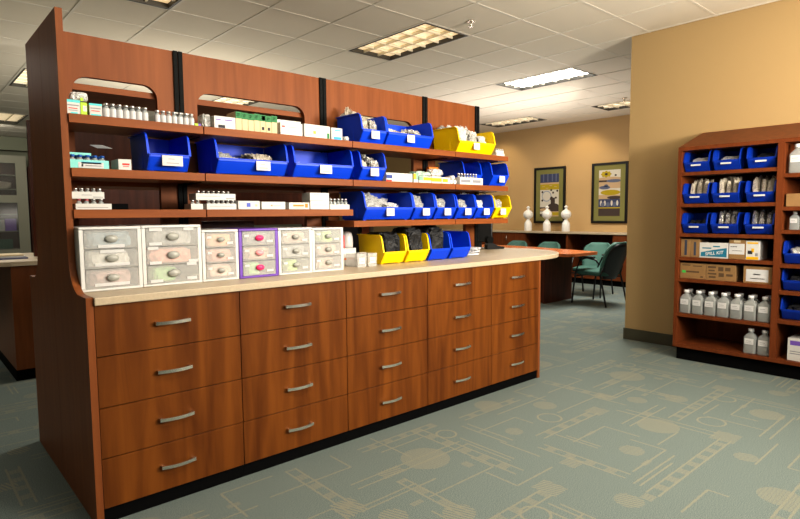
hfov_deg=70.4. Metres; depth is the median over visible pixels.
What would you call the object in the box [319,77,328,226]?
shelf upright
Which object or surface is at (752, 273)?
cardboard box
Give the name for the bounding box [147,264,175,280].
bundle
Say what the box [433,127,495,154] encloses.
storage bin
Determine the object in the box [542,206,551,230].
vase
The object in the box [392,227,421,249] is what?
bundle
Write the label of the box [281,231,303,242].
bundle
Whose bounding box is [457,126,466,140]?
plastic bag
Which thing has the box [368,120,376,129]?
packet
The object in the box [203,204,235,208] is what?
tray
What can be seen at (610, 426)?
floor
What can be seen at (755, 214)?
packet
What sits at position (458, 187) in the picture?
shelf
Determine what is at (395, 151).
shelf
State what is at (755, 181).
packet
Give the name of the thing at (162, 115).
vial
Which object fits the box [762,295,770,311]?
bottle
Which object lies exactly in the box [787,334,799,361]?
carton
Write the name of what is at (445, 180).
carton
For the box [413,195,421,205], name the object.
plastic bag
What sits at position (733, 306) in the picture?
bottle
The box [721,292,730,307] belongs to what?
bottle
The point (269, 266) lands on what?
drawer unit
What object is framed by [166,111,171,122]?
vial
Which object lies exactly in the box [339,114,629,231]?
wall
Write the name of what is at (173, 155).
storage bin
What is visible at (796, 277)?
bundle
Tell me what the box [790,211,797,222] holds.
bottle
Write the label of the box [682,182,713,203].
storage bin
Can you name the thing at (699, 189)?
packet
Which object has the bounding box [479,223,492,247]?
screen
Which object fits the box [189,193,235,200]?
tray
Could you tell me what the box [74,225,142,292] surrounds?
drawer unit
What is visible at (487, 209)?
storage bin
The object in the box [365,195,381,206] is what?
plastic bag
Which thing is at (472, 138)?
plastic bag
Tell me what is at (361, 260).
tub
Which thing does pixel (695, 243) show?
cardboard box
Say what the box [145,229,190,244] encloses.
drawer
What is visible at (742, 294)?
bottle
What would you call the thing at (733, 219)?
packet
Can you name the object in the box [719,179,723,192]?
packet
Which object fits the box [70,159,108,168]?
tray
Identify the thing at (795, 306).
bundle
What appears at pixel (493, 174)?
storage bin
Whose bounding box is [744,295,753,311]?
bottle
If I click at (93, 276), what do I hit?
bundle
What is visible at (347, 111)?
packet
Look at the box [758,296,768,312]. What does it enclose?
bottle
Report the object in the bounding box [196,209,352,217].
shelf
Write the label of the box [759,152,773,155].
packet
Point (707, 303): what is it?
bottle
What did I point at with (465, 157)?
shelf
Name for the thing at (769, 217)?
packet
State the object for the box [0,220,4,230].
box
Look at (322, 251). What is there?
bundle
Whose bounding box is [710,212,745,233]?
storage bin
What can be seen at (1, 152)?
wall
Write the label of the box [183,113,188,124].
vial
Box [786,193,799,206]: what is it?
cardboard box
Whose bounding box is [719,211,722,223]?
packet
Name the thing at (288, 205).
carton
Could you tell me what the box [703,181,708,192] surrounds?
packet
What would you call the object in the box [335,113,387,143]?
storage bin
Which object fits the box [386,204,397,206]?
plastic bag
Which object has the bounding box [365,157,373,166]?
packet
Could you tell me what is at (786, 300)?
storage bin
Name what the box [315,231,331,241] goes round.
bundle
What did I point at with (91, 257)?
bundle
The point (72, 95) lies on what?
plastic bag
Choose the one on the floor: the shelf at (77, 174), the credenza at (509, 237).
the credenza at (509, 237)
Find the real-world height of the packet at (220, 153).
0.122 m
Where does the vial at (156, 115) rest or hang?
on the shelf at (83, 123)
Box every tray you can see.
[70,152,90,155]
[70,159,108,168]
[72,192,103,198]
[72,204,111,209]
[184,204,202,208]
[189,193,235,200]
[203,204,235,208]
[329,204,349,208]
[454,177,482,184]
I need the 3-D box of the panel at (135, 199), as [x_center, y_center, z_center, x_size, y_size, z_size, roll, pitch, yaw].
[-2.182,-0.704,5.920,2.850,1.186,0.040,-5,6,-42]
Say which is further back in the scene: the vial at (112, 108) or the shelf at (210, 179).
the shelf at (210, 179)
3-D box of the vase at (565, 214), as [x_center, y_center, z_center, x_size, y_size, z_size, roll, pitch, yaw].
[3.194,-0.788,10.909,0.198,0.503,0.198,-5,6,-42]
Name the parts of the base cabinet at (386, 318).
drawer, drawer, drawer, drawer, handle, handle, handle, handle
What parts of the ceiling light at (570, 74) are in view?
lamp panel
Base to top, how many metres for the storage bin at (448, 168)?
0.187 m
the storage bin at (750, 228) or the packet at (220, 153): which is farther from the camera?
the storage bin at (750, 228)
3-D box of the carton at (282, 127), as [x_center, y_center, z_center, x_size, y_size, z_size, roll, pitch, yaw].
[-0.658,-0.746,3.281,0.145,0.070,0.120,-5,6,-42]
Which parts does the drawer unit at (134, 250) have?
knob, knob, knob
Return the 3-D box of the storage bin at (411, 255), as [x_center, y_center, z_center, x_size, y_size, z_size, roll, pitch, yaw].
[0.040,-0.089,4.043,0.212,0.199,0.287,-5,6,-42]
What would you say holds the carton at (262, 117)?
on the shelf at (221, 135)
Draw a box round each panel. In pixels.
[25,28,63,475]
[26,120,303,255]
[38,7,104,518]
[63,31,178,225]
[177,53,321,227]
[326,79,422,226]
[428,98,474,246]
[536,260,540,377]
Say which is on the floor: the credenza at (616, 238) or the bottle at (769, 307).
the credenza at (616, 238)
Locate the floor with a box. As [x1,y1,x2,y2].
[0,282,799,518]
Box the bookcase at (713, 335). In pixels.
[672,123,799,379]
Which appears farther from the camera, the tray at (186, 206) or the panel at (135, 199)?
the panel at (135, 199)
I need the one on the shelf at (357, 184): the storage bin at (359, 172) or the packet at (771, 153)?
the storage bin at (359, 172)
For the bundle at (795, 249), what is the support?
in the storage bin at (789, 257)
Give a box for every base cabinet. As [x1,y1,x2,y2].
[0,265,36,380]
[94,291,243,518]
[239,280,347,475]
[345,272,427,441]
[426,265,490,414]
[490,260,538,392]
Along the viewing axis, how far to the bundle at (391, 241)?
3.83 m
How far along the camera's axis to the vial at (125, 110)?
2.65 m
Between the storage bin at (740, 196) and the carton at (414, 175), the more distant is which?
the storage bin at (740, 196)
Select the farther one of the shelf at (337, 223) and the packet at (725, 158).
the packet at (725, 158)
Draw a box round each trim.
[0,0,778,135]
[0,136,27,151]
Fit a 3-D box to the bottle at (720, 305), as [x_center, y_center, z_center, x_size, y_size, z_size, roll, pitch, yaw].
[2.744,0.385,4.806,0.079,0.206,0.095,-5,6,-42]
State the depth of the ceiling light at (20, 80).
7.33 m
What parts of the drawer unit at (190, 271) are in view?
knob, knob, knob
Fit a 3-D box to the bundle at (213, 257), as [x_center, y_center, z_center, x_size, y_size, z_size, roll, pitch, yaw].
[-0.987,-0.025,2.983,0.132,0.067,0.201,-5,6,-42]
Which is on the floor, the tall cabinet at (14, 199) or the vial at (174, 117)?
the tall cabinet at (14, 199)
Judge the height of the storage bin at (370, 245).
0.199 m
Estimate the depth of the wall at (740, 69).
5.36 m
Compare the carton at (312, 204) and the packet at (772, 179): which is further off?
the packet at (772, 179)
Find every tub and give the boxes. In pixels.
[359,258,364,263]
[370,257,374,262]
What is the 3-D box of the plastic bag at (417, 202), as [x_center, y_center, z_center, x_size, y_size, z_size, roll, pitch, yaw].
[0.118,-0.358,4.002,0.139,0.121,0.042,-4,6,-40]
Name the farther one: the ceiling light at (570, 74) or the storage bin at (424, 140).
the ceiling light at (570, 74)
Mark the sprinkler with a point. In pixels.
(469, 21)
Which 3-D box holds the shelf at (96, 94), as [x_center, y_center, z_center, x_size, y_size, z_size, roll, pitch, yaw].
[-1.227,-0.902,3.369,1.549,0.032,0.364,-5,6,-42]
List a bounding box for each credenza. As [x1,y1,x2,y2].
[482,232,505,244]
[505,232,524,244]
[525,233,566,248]
[567,234,612,285]
[612,235,626,286]
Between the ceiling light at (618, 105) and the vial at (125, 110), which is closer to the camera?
the vial at (125, 110)
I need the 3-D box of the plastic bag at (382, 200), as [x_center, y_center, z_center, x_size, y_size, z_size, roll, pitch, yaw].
[-0.131,-0.362,3.947,0.154,0.143,0.041,-5,6,-44]
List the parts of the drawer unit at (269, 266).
knob, knob, knob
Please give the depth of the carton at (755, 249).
4.60 m
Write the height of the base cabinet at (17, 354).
0.929 m
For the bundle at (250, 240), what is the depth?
3.04 m
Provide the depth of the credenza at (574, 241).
10.77 m
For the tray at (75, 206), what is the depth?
2.57 m
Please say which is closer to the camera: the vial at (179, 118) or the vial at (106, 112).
the vial at (106, 112)
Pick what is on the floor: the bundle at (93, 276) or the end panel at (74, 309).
the end panel at (74, 309)
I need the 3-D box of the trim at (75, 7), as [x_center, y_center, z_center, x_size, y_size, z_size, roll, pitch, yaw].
[-1.513,-2.272,6.648,13.044,0.004,18.200,-5,6,-42]
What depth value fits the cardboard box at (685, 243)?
4.98 m
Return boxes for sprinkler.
[467,20,474,27]
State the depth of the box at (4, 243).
12.13 m
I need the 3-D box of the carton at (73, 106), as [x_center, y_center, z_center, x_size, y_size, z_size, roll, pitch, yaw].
[-1.472,-0.676,2.536,0.055,0.062,0.090,-5,6,-42]
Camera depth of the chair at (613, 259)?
7.92 m
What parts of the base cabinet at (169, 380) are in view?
drawer, drawer, drawer, drawer, handle, handle, handle, handle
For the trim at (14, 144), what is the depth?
12.32 m
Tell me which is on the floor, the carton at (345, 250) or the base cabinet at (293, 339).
the base cabinet at (293, 339)
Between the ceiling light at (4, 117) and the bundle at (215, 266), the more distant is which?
the ceiling light at (4, 117)
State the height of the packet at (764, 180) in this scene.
0.173 m
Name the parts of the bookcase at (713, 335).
panel, crown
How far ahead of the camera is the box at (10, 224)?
12.16 m
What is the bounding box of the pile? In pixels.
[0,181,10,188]
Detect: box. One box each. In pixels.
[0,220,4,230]
[0,239,12,248]
[4,219,16,230]
[680,261,715,279]
[681,238,699,256]
[691,238,708,256]
[699,241,728,258]
[706,262,745,281]
[729,239,754,259]
[743,264,772,284]
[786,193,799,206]
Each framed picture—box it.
[534,166,565,222]
[591,161,628,222]
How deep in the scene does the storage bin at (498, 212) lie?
4.60 m
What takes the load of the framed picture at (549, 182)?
attached to the wall at (576, 146)
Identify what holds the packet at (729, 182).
in the storage bin at (740, 196)
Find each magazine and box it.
[0,253,23,256]
[0,255,25,257]
[0,257,27,259]
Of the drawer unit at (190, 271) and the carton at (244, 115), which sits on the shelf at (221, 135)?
the carton at (244, 115)
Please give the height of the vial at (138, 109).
0.066 m
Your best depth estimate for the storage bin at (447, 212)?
4.16 m
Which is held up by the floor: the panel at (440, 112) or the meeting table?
the meeting table
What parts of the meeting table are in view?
modesty panel, panel leg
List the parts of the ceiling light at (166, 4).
lamp panel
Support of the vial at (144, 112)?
on the shelf at (83, 123)
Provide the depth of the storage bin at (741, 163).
4.72 m
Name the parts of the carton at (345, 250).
dispenser cap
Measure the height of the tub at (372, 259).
0.085 m
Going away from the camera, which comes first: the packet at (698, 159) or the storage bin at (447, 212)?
the storage bin at (447, 212)
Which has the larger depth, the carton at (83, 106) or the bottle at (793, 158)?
the bottle at (793, 158)
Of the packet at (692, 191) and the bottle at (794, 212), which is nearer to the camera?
the bottle at (794, 212)
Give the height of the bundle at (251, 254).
0.067 m
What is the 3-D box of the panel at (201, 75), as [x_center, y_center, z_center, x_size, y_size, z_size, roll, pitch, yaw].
[-0.866,-0.548,3.453,0.941,1.222,0.030,-5,6,-42]
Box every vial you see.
[103,103,109,116]
[109,104,116,117]
[116,104,122,117]
[123,105,129,118]
[129,106,135,119]
[136,106,141,119]
[142,107,147,120]
[154,110,159,121]
[160,111,165,121]
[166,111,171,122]
[172,112,176,123]
[177,113,182,123]
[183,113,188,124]
[189,114,193,124]
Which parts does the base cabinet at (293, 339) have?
drawer, drawer, drawer, drawer, handle, handle, handle, handle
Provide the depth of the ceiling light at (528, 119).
11.00 m
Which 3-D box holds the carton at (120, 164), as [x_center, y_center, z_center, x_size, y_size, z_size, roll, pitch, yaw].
[-1.329,-0.448,2.701,0.058,0.050,0.120,-5,6,-42]
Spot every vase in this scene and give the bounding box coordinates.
[523,206,532,230]
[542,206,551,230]
[561,205,570,231]
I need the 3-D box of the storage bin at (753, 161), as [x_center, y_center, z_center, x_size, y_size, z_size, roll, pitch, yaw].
[2.968,-0.823,4.590,0.289,0.178,0.212,-5,6,-42]
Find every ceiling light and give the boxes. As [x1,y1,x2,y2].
[0,112,27,123]
[9,68,27,87]
[129,0,181,9]
[213,97,257,105]
[349,23,467,60]
[479,116,545,126]
[496,68,596,90]
[591,100,629,110]
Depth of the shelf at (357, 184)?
3.85 m
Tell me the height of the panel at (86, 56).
1.222 m
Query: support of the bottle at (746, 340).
on the bookcase at (713, 335)
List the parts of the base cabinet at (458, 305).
drawer, drawer, drawer, drawer, handle, handle, handle, handle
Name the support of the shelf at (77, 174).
attached to the shelf upright at (177, 63)
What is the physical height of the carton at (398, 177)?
0.058 m
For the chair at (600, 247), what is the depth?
9.24 m
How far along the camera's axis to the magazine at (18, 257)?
4.67 m
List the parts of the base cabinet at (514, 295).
drawer, drawer, drawer, drawer, handle, handle, handle, handle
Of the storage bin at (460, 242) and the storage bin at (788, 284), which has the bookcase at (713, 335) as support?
the storage bin at (788, 284)
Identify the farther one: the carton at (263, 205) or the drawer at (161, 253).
the carton at (263, 205)
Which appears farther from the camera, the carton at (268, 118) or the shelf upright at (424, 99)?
the shelf upright at (424, 99)
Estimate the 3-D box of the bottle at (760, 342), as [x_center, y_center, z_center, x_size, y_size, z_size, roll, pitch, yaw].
[2.958,0.674,4.599,0.079,0.206,0.095,-5,6,-42]
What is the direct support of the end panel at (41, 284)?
on the floor
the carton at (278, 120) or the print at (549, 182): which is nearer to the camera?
the carton at (278, 120)
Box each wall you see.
[0,151,301,226]
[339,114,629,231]
[625,0,799,334]
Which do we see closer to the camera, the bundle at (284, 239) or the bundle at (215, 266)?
the bundle at (215, 266)
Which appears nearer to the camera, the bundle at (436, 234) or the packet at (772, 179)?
the bundle at (436, 234)
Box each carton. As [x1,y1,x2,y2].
[67,99,79,113]
[80,102,86,114]
[87,103,101,115]
[111,159,131,169]
[210,115,235,128]
[227,111,241,129]
[234,201,259,208]
[242,113,247,130]
[248,114,253,130]
[254,114,259,131]
[260,115,265,131]
[260,202,284,208]
[266,116,271,132]
[271,116,276,133]
[277,119,300,123]
[277,122,302,135]
[285,202,308,208]
[302,123,329,138]
[302,193,328,200]
[302,201,328,208]
[330,127,341,139]
[343,231,355,254]
[343,254,357,265]
[380,172,411,181]
[407,173,417,181]
[418,176,430,182]
[429,176,440,182]
[441,177,449,183]
[745,240,767,259]
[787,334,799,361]
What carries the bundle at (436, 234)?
in the storage bin at (442, 253)
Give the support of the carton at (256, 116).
on the shelf at (221, 135)
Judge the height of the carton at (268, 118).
0.094 m
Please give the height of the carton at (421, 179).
0.046 m
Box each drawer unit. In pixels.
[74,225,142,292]
[123,224,201,286]
[201,228,238,281]
[216,227,278,278]
[257,227,312,274]
[311,227,343,272]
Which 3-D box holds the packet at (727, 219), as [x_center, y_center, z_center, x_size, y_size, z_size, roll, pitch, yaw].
[2.761,-0.313,4.780,0.034,0.161,0.039,-4,6,-39]
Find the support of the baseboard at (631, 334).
attached to the wall at (740, 69)
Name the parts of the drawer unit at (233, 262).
knob, knob, knob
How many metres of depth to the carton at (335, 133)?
3.44 m
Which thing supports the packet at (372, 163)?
in the storage bin at (359, 172)
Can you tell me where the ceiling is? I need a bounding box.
[0,0,779,137]
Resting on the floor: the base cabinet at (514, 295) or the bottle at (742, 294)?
the base cabinet at (514, 295)
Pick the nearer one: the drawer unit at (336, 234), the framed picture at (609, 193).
the drawer unit at (336, 234)
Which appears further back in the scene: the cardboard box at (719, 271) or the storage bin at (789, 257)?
the cardboard box at (719, 271)
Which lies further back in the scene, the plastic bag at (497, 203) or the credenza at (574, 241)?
the credenza at (574, 241)
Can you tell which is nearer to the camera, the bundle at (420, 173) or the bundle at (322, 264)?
the bundle at (322, 264)
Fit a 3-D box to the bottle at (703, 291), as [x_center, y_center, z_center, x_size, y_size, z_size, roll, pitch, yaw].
[2.672,0.369,5.014,0.079,0.206,0.095,-5,6,-42]
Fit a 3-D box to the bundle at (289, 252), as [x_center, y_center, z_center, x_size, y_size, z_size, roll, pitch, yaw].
[-0.657,-0.051,3.277,0.146,0.067,0.202,-5,6,-42]
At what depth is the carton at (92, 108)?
2.56 m
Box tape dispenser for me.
[484,236,503,248]
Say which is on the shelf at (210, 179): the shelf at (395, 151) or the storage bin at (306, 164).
the storage bin at (306, 164)
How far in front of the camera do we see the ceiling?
5.65 m
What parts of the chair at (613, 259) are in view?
leg, leg, seat, leg, backrest, leg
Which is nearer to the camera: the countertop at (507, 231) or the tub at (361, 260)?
the tub at (361, 260)
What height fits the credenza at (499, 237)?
0.915 m
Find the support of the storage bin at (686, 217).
on the bookcase at (713, 335)
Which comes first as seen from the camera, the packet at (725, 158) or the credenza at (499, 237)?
the packet at (725, 158)
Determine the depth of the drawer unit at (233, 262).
2.95 m
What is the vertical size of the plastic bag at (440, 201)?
0.141 m
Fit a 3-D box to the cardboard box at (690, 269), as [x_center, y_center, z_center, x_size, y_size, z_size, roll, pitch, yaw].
[2.646,0.093,5.027,0.251,0.135,0.212,-5,6,-42]
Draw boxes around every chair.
[507,240,527,245]
[538,241,560,248]
[571,242,626,307]
[572,242,613,297]
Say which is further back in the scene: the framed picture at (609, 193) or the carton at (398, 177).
the framed picture at (609, 193)
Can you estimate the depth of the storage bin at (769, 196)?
4.54 m
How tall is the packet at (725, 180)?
0.198 m
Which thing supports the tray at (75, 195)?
on the tray at (75, 206)
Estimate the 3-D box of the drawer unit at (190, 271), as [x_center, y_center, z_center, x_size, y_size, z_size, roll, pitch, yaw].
[-1.214,-0.031,2.873,0.284,0.290,0.374,-5,6,-42]
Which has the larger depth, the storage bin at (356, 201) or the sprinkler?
the sprinkler
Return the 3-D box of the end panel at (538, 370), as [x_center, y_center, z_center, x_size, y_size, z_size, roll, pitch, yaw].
[0.687,0.440,4.954,0.028,0.943,1.247,-5,6,-42]
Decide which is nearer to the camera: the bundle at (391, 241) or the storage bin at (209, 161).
the storage bin at (209, 161)
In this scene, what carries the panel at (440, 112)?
on the countertop at (486, 257)
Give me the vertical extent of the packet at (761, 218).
0.163 m
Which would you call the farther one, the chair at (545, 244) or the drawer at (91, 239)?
the chair at (545, 244)
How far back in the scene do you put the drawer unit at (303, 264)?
3.26 m
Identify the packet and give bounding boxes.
[218,152,230,155]
[251,154,270,160]
[344,107,351,114]
[361,117,367,128]
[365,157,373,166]
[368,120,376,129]
[369,159,378,166]
[690,183,695,193]
[693,158,706,161]
[697,182,701,193]
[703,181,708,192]
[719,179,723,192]
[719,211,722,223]
[721,156,737,159]
[723,178,726,192]
[725,213,730,223]
[726,181,730,192]
[731,214,735,223]
[732,179,737,192]
[752,211,757,223]
[753,177,758,191]
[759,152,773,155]
[759,213,763,223]
[761,179,766,191]
[766,213,771,223]
[767,180,772,190]
[771,178,774,190]
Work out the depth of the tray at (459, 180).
4.25 m
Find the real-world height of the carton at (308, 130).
0.076 m
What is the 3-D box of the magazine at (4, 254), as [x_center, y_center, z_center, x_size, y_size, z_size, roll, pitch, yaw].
[-3.312,-0.039,4.779,0.200,0.011,0.260,-5,6,-42]
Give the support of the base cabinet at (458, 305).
on the floor
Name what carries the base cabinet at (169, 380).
on the floor
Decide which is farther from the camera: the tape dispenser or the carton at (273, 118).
the tape dispenser
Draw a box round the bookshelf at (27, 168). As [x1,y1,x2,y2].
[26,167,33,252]
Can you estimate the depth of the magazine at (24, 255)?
4.68 m
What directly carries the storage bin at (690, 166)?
on the bookcase at (713, 335)
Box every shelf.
[68,113,202,139]
[70,167,204,184]
[72,83,301,123]
[73,209,205,218]
[77,181,303,192]
[186,173,352,188]
[189,126,351,152]
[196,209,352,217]
[300,188,461,194]
[326,141,454,160]
[326,219,454,226]
[327,180,454,191]
[427,151,507,162]
[428,184,507,192]
[455,218,507,223]
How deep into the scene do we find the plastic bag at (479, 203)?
4.44 m
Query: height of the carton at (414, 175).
0.066 m
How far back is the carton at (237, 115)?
3.02 m
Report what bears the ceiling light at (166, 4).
attached to the ceiling
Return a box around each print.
[540,173,558,215]
[598,169,620,215]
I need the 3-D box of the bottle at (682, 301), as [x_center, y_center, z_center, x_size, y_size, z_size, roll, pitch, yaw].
[2.541,0.368,5.032,0.079,0.206,0.095,-5,6,-42]
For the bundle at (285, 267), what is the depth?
3.20 m
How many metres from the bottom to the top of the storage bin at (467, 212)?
0.187 m
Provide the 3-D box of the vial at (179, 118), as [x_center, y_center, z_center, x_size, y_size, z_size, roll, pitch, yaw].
[-1.098,-0.702,2.831,0.027,0.060,0.026,-5,6,-42]
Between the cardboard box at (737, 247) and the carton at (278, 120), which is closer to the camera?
the carton at (278, 120)
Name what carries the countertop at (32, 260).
on the base cabinet at (17, 354)
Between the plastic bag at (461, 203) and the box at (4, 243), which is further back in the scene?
the box at (4, 243)
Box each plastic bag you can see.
[69,92,87,101]
[199,114,210,126]
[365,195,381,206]
[378,198,387,202]
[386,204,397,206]
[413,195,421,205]
[414,200,422,206]
[436,198,444,206]
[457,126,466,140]
[457,200,466,206]
[467,134,476,141]
[476,200,482,206]
[477,136,485,142]
[495,199,501,206]
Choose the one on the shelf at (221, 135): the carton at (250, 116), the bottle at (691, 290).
the carton at (250, 116)
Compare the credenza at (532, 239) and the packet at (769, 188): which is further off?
the credenza at (532, 239)
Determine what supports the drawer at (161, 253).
in the drawer unit at (190, 271)
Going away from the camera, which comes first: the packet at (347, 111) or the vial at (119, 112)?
the vial at (119, 112)
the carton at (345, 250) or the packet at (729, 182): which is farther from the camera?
the packet at (729, 182)
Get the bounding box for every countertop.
[0,253,36,266]
[84,248,558,305]
[442,229,626,234]
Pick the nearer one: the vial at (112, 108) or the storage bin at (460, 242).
the vial at (112, 108)
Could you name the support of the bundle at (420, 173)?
on the carton at (421, 179)
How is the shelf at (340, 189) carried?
attached to the panel at (365, 101)
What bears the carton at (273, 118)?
on the shelf at (221, 135)
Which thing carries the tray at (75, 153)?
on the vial
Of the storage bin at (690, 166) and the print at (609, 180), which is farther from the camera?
the print at (609, 180)
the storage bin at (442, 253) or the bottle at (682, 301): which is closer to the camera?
the storage bin at (442, 253)
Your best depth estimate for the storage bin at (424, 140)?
3.90 m
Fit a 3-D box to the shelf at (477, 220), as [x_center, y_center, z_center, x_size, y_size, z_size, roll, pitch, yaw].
[0.537,-0.300,4.484,0.617,0.046,0.312,-5,6,-42]
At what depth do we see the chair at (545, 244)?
10.52 m
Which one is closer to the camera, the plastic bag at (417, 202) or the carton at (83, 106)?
the carton at (83, 106)
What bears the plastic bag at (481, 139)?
in the storage bin at (448, 139)
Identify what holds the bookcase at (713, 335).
on the floor
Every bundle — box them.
[84,249,128,266]
[85,267,130,286]
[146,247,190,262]
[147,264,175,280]
[205,233,229,246]
[205,248,229,261]
[206,262,230,276]
[242,232,269,244]
[242,246,268,259]
[243,260,259,273]
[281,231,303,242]
[281,244,303,256]
[282,258,296,270]
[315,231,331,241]
[315,243,335,254]
[315,256,332,267]
[367,231,399,251]
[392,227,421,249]
[410,171,430,175]
[415,226,442,248]
[427,169,442,175]
[787,303,799,310]
[790,246,799,253]
[790,274,799,280]
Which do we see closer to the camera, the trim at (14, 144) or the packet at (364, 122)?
the packet at (364, 122)
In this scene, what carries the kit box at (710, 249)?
on the bookcase at (713, 335)
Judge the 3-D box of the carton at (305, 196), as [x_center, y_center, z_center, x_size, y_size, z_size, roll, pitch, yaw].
[-0.510,-0.377,3.423,0.136,0.048,0.090,-5,6,-42]
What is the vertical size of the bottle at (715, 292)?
0.206 m
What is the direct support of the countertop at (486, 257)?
on the base cabinet at (169, 380)
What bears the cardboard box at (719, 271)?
on the bookcase at (713, 335)
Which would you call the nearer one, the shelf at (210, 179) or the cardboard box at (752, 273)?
the shelf at (210, 179)
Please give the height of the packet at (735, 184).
0.188 m
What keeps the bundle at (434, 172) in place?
on the carton at (434, 179)
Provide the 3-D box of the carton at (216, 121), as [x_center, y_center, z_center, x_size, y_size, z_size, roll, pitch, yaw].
[-0.950,-0.719,3.008,0.118,0.064,0.100,-5,6,-42]
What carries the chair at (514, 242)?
on the floor
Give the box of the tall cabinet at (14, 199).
[0,155,30,253]
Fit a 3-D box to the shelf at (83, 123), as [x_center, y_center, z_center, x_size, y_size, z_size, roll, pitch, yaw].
[-1.325,-0.643,2.789,0.603,0.046,0.312,-5,6,-42]
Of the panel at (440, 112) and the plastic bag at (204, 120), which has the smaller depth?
the plastic bag at (204, 120)
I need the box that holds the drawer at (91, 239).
[83,231,130,247]
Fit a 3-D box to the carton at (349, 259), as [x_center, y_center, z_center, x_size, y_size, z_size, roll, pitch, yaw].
[-0.411,0.003,3.732,0.240,0.072,0.120,-5,6,-42]
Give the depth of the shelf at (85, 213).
2.69 m
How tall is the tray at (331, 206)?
0.030 m
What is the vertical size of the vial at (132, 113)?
0.066 m
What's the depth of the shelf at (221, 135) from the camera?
3.19 m
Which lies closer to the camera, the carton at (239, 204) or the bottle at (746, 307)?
the carton at (239, 204)
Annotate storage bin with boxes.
[128,132,190,171]
[194,138,288,176]
[282,145,353,178]
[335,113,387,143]
[339,191,413,219]
[349,151,386,180]
[357,234,406,263]
[383,116,433,148]
[403,233,429,261]
[407,193,435,219]
[426,232,450,259]
[430,193,456,218]
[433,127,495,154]
[438,161,482,177]
[443,231,470,258]
[450,194,476,218]
[470,194,493,218]
[480,162,508,185]
[490,195,511,217]
[681,213,711,232]
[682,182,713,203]
[683,150,716,171]
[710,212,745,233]
[711,181,746,202]
[712,148,748,169]
[743,212,774,234]
[745,180,776,202]
[746,145,777,168]
[780,295,799,319]
[782,268,799,290]
[783,240,799,263]
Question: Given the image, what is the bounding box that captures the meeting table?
[482,244,596,303]
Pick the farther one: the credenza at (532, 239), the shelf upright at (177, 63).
the credenza at (532, 239)
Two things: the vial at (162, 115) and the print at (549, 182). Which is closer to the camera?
the vial at (162, 115)
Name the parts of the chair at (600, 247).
seat, backrest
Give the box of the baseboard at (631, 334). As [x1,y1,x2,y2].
[623,327,675,346]
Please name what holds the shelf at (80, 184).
attached to the panel at (201, 75)
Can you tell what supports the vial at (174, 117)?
on the shelf at (83, 123)
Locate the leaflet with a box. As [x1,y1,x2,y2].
[91,145,112,148]
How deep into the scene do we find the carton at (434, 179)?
4.03 m
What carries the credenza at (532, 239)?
on the floor
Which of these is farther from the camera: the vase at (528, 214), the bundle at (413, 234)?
the vase at (528, 214)
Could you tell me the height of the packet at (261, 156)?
0.112 m
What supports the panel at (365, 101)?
on the countertop at (486, 257)
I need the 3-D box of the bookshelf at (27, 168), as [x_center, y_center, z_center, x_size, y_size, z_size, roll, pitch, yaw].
[-7.929,-0.835,12.621,0.520,2.400,0.280,-5,6,-42]
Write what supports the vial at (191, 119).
on the shelf at (83, 123)
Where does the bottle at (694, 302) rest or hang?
on the bookcase at (713, 335)
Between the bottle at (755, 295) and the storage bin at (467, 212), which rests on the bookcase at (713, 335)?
the bottle at (755, 295)
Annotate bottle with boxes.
[680,289,689,304]
[684,288,692,303]
[692,290,701,305]
[696,289,704,304]
[705,291,713,306]
[709,290,717,305]
[717,293,726,308]
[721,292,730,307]
[731,294,740,309]
[734,293,743,308]
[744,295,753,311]
[744,328,753,344]
[748,294,757,310]
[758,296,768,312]
[758,330,767,346]
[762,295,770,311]
[790,144,799,161]
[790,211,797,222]

